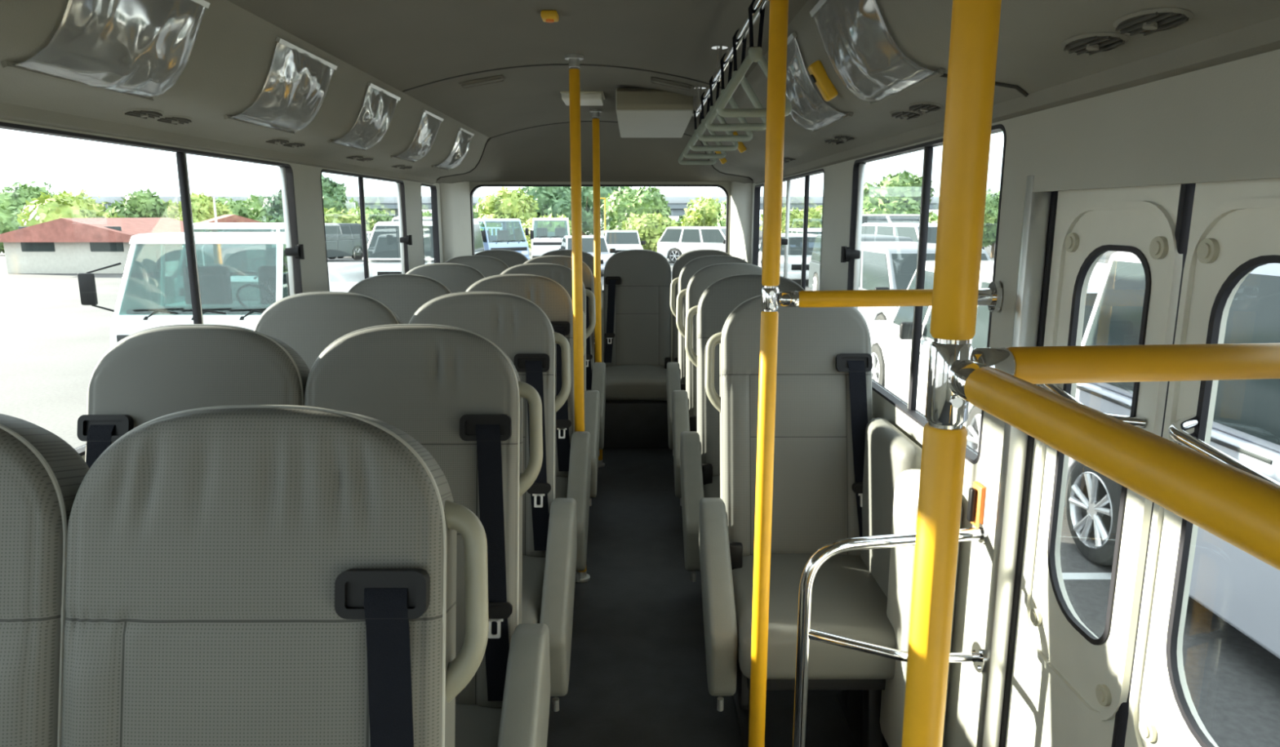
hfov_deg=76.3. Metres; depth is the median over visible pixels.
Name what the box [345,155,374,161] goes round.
air vent
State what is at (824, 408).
seat
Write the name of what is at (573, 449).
seat
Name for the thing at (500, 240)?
truck
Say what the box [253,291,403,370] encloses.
seat
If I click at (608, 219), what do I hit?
broadleaf tree
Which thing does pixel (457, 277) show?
seat
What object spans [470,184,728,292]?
window
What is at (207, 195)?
lamp post
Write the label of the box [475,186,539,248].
broadleaf tree
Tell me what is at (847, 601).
cushion
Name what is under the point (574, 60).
pole
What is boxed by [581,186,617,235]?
broadleaf tree
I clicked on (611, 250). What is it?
mirror
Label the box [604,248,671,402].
seat
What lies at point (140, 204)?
broadleaf tree
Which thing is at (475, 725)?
cushion
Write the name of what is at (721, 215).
broadleaf tree
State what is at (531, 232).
mirror
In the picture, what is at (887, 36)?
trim
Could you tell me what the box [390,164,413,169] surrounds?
air vent
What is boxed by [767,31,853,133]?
pocket
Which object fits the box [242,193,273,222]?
broadleaf tree
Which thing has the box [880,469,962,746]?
trim
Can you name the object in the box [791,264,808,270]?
grille
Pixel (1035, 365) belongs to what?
handrail
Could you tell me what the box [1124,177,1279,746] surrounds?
door
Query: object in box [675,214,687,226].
broadleaf tree
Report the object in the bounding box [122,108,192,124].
air vent
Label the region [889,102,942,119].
air vent
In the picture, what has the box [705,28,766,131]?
strap
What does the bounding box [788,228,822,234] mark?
parked car
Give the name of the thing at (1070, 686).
door
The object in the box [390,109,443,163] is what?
pocket
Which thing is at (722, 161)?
stop buzzer
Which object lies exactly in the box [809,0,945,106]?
pocket
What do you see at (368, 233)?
parked car
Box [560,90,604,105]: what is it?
recessed light
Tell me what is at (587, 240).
parked car
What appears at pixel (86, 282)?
mirror
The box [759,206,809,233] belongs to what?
broadleaf tree
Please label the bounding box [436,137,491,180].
trim
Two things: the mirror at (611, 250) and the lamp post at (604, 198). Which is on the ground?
the lamp post at (604, 198)
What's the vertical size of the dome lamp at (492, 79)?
0.041 m
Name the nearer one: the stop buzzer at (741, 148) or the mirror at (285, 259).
the stop buzzer at (741, 148)
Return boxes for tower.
[342,198,355,211]
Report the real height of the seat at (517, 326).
1.164 m
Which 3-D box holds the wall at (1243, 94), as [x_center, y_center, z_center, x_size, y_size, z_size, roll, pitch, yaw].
[0.730,0.383,1.961,0.070,2.060,7.640,0,11,0]
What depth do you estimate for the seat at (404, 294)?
3.02 m
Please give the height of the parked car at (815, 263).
1.620 m
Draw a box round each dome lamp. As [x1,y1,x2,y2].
[458,74,505,88]
[650,76,692,90]
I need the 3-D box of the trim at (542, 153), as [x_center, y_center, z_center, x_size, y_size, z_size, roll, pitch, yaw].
[-0.266,-1.381,5.079,2.030,0.417,0.700,0,11,0]
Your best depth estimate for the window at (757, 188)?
4.90 m
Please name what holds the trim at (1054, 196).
attached to the wall at (1243, 94)
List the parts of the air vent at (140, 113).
vent knob, vent knob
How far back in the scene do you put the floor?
2.64 m
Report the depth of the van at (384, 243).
18.78 m
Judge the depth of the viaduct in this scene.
146.43 m
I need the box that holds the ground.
[0,223,1279,746]
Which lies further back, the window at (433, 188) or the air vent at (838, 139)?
the window at (433, 188)
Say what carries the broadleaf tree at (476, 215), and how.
on the ground
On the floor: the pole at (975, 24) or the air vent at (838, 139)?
the pole at (975, 24)
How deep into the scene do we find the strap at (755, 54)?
1.61 m
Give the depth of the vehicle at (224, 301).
8.36 m
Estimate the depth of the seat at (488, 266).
4.43 m
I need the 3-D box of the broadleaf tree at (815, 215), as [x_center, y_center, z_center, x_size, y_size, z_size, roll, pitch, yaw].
[16.525,-13.513,75.276,5.251,4.609,4.779,0,11,0]
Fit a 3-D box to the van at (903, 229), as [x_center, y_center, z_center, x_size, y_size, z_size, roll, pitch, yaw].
[8.526,-3.715,25.272,2.200,1.850,4.898,-2,11,-10]
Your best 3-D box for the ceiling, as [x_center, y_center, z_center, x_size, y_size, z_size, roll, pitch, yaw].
[-0.254,-0.792,1.338,1.220,0.166,6.870,0,11,0]
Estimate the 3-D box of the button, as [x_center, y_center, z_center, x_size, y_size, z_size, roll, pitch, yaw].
[-0.242,-0.957,2.187,0.044,0.024,0.056,0,11,0]
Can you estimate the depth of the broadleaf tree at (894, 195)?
46.14 m
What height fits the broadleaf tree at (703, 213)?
5.113 m
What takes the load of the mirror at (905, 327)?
attached to the parked car at (891, 340)
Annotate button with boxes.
[540,9,559,22]
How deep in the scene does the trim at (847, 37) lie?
1.35 m
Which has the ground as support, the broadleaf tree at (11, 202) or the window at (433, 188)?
the broadleaf tree at (11, 202)
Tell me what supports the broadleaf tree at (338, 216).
on the ground
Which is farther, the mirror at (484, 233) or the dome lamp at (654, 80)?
the mirror at (484, 233)
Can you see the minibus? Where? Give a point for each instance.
(866, 218)
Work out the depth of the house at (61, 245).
29.68 m
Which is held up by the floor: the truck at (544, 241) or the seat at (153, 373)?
the seat at (153, 373)
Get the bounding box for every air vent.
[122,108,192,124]
[263,137,306,147]
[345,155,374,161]
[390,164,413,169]
[783,156,796,163]
[822,133,857,144]
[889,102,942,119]
[1061,8,1193,55]
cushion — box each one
[454,704,502,746]
[521,555,545,623]
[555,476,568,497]
[605,364,666,400]
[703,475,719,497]
[731,553,896,679]
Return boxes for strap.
[677,109,716,164]
[682,91,726,158]
[688,75,738,151]
[696,53,753,142]
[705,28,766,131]
[715,0,791,117]
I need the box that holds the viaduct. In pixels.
[74,196,939,220]
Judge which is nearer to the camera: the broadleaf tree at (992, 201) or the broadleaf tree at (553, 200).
the broadleaf tree at (992, 201)
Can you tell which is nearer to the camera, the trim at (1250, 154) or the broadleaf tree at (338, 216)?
the trim at (1250, 154)
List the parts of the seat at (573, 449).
backrest, tongue plate, armrest, grab handle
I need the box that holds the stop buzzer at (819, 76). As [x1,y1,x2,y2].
[807,60,838,101]
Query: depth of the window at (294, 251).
2.24 m
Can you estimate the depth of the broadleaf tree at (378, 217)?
70.69 m
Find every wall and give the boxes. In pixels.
[0,119,443,460]
[469,182,730,362]
[751,48,1279,746]
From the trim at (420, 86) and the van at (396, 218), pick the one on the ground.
the van at (396, 218)
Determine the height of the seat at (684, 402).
1.164 m
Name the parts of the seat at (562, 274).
backrest, grab handle, armrest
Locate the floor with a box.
[546,448,888,746]
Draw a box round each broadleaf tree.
[0,180,62,253]
[16,188,127,226]
[105,188,171,217]
[161,199,181,218]
[174,191,233,222]
[211,196,269,222]
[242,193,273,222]
[262,189,284,222]
[321,173,347,213]
[323,205,376,231]
[347,197,358,208]
[353,205,396,224]
[422,209,431,216]
[472,202,484,218]
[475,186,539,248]
[520,213,571,251]
[521,186,586,224]
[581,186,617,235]
[600,186,632,230]
[600,186,668,230]
[620,211,679,252]
[662,198,671,217]
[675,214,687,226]
[680,195,722,226]
[714,199,726,226]
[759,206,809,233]
[799,204,822,228]
[862,169,935,214]
[928,212,937,223]
[982,188,999,257]
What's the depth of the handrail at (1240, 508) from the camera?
0.46 m
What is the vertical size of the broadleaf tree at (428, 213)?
4.311 m
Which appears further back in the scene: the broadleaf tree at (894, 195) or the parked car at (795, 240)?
the broadleaf tree at (894, 195)
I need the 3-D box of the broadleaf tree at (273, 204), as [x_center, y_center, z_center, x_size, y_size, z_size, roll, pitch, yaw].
[-26.815,-11.649,61.850,3.630,5.182,4.286,0,11,0]
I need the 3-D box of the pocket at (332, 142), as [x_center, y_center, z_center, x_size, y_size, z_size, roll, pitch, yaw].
[-0.947,-0.882,2.821,0.151,0.194,0.357,0,11,0]
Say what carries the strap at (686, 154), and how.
hanging from the rail at (757, 6)
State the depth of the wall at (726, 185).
5.46 m
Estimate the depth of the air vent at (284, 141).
2.54 m
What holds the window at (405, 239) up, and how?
in the wall at (307, 180)
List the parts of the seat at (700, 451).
grab handle, armrest, backrest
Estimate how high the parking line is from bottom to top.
0.003 m
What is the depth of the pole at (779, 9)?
1.63 m
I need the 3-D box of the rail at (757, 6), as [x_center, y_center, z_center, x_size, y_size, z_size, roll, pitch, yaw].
[0.229,-0.690,1.319,0.048,0.095,4.051,0,11,0]
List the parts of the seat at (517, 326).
backrest, tongue plate, armrest, grab handle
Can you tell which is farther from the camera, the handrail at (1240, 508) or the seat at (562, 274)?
the seat at (562, 274)
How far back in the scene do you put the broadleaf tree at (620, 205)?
59.54 m
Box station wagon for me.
[271,222,368,259]
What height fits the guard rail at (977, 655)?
0.770 m
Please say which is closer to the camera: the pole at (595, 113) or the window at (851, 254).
the window at (851, 254)
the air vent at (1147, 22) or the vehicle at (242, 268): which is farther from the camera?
the vehicle at (242, 268)
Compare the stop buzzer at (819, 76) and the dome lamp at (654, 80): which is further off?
the dome lamp at (654, 80)
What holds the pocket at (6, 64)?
attached to the wall at (307, 180)
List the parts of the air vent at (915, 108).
vent knob, vent knob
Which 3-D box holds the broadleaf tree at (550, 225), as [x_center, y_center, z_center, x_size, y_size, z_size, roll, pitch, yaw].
[-6.251,-9.730,57.367,4.295,3.105,4.568,0,11,0]
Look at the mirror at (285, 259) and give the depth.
13.30 m
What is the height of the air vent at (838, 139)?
0.015 m
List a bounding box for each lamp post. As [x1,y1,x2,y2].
[206,194,217,222]
[600,197,605,231]
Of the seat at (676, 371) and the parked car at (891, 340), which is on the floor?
the seat at (676, 371)
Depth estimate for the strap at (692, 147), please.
2.48 m
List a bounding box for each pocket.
[0,0,209,102]
[222,36,337,134]
[327,81,400,151]
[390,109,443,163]
[431,127,474,171]
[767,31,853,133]
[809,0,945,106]
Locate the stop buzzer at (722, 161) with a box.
[714,151,726,164]
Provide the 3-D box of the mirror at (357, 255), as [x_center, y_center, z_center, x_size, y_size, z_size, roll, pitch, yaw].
[-6.474,-2.709,18.772,0.210,0.170,0.080,1,11,3]
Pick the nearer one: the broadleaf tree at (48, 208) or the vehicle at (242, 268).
the vehicle at (242, 268)
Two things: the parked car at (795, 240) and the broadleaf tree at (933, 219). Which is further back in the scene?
the broadleaf tree at (933, 219)
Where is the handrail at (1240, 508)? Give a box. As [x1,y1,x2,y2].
[947,359,1279,570]
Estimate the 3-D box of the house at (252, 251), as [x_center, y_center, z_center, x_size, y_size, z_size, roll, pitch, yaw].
[-21.247,-7.093,42.362,5.400,2.300,6.800,-6,13,-30]
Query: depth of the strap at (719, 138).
2.16 m
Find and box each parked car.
[337,231,372,257]
[559,235,615,271]
[604,230,645,255]
[758,233,817,279]
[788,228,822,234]
[808,234,913,290]
[865,260,1107,452]
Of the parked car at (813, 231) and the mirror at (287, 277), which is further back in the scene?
the parked car at (813, 231)
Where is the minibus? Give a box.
[862,213,929,223]
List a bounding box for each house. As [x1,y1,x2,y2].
[0,217,217,273]
[197,214,284,257]
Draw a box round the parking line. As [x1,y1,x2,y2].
[1062,572,1111,579]
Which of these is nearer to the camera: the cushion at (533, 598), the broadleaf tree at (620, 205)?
the cushion at (533, 598)
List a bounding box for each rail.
[692,0,768,117]
[792,523,987,746]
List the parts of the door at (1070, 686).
grab rail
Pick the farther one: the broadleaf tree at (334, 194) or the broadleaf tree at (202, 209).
the broadleaf tree at (334, 194)
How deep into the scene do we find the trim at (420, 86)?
2.94 m
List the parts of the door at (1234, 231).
grab rail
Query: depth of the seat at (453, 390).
1.61 m
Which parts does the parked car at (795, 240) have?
number plate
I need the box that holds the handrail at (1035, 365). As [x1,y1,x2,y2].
[972,342,1279,384]
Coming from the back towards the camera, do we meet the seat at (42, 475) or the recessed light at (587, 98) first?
the recessed light at (587, 98)
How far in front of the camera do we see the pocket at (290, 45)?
2.14 m
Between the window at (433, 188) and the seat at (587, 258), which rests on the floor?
the seat at (587, 258)
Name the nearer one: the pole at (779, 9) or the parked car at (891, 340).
the pole at (779, 9)
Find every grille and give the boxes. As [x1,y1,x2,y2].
[377,271,401,275]
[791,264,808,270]
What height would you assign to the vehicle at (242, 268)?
1.970 m
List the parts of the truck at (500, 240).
cab seat, cab seat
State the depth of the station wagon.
38.59 m
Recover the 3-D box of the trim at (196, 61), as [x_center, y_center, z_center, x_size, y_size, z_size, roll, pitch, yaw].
[-1.062,-0.622,1.368,0.425,0.342,6.870,0,11,0]
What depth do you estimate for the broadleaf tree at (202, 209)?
48.31 m
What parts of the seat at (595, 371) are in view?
backrest, grab handle, armrest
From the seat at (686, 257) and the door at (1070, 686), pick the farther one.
the seat at (686, 257)
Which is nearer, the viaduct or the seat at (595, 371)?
the seat at (595, 371)
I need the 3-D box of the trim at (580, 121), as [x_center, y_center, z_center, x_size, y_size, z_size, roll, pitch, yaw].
[-0.265,-1.415,4.717,1.200,0.100,0.009,0,11,0]
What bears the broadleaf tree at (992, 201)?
on the ground
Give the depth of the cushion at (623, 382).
4.80 m
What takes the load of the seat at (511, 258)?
on the floor
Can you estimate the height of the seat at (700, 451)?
1.164 m
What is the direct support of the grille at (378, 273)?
attached to the van at (384, 243)
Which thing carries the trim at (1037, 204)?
attached to the wall at (1243, 94)
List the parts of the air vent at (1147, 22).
vent knob, vent knob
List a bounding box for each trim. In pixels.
[0,0,488,184]
[402,63,724,92]
[435,121,754,183]
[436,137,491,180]
[439,181,752,263]
[491,120,692,137]
[603,402,669,448]
[701,0,1028,180]
[702,0,1279,184]
[860,417,921,597]
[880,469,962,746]
[964,125,1279,746]
[976,175,1051,746]
[999,191,1057,746]
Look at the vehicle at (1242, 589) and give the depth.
3.90 m
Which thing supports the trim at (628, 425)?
attached to the wall at (726, 185)
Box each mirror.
[77,262,121,311]
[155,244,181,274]
[283,246,287,266]
[283,262,289,296]
[354,252,363,259]
[481,228,487,242]
[523,227,533,240]
[524,226,531,236]
[609,248,615,253]
[874,287,888,289]
[898,321,922,339]
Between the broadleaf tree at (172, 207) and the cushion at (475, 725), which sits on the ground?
the broadleaf tree at (172, 207)
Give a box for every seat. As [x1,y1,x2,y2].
[0,413,88,746]
[61,404,488,746]
[76,324,310,468]
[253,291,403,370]
[304,324,550,746]
[347,274,452,324]
[405,262,484,293]
[408,291,577,711]
[444,255,509,277]
[465,274,591,582]
[473,248,528,267]
[500,262,599,506]
[523,255,605,456]
[540,248,595,362]
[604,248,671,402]
[666,255,748,455]
[671,248,732,362]
[671,262,762,506]
[680,273,804,582]
[698,291,896,746]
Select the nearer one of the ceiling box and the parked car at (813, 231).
the ceiling box
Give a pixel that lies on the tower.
(348, 204)
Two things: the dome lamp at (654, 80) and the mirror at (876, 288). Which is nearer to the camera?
the dome lamp at (654, 80)
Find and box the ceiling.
[227,0,808,137]
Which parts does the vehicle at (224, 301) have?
cab seat, cab seat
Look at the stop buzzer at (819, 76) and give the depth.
1.82 m
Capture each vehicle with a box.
[77,231,357,347]
[155,222,364,302]
[1064,251,1279,658]
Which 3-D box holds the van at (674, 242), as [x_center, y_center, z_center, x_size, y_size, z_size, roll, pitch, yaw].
[3.200,-5.689,36.083,4.698,1.600,2.100,6,12,27]
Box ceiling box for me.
[615,88,692,137]
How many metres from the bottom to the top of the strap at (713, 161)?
0.224 m
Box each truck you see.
[473,218,533,259]
[524,217,570,257]
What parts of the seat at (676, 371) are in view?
armrest, grab handle, backrest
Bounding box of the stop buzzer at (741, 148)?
[732,131,746,152]
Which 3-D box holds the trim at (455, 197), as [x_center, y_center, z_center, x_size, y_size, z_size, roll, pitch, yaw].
[-0.266,-0.449,5.347,1.920,1.600,0.550,0,11,0]
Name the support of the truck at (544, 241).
on the ground
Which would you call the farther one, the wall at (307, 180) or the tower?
the tower
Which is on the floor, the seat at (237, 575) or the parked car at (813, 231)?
the seat at (237, 575)
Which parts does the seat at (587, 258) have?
backrest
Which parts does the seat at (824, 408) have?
grab handle, armrest, backrest, seat frame, tongue plate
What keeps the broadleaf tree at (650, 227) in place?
on the ground
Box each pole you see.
[564,53,590,582]
[589,109,604,467]
[748,0,788,746]
[901,0,1001,746]
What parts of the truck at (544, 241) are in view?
cab seat, cab seat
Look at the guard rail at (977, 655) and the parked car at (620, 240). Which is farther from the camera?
the parked car at (620, 240)
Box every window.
[0,121,304,456]
[320,168,412,291]
[420,183,439,262]
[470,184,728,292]
[752,183,764,266]
[778,124,1006,464]
[780,168,824,290]
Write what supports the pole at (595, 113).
on the floor
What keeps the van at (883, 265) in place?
on the ground
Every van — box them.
[354,220,484,276]
[391,216,431,221]
[657,226,760,262]
[818,240,991,319]
[861,222,984,249]
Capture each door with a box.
[1004,182,1195,746]
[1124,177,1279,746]
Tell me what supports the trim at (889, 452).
attached to the wall at (1243, 94)
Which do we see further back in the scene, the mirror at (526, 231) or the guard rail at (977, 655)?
the mirror at (526, 231)
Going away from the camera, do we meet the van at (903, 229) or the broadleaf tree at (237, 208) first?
the van at (903, 229)
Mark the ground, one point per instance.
(52, 344)
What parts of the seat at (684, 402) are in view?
armrest, grab handle, backrest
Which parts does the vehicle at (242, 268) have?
cab seat, cab seat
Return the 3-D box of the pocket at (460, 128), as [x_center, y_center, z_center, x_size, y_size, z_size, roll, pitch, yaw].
[-0.951,-1.142,4.161,0.151,0.194,0.346,0,11,0]

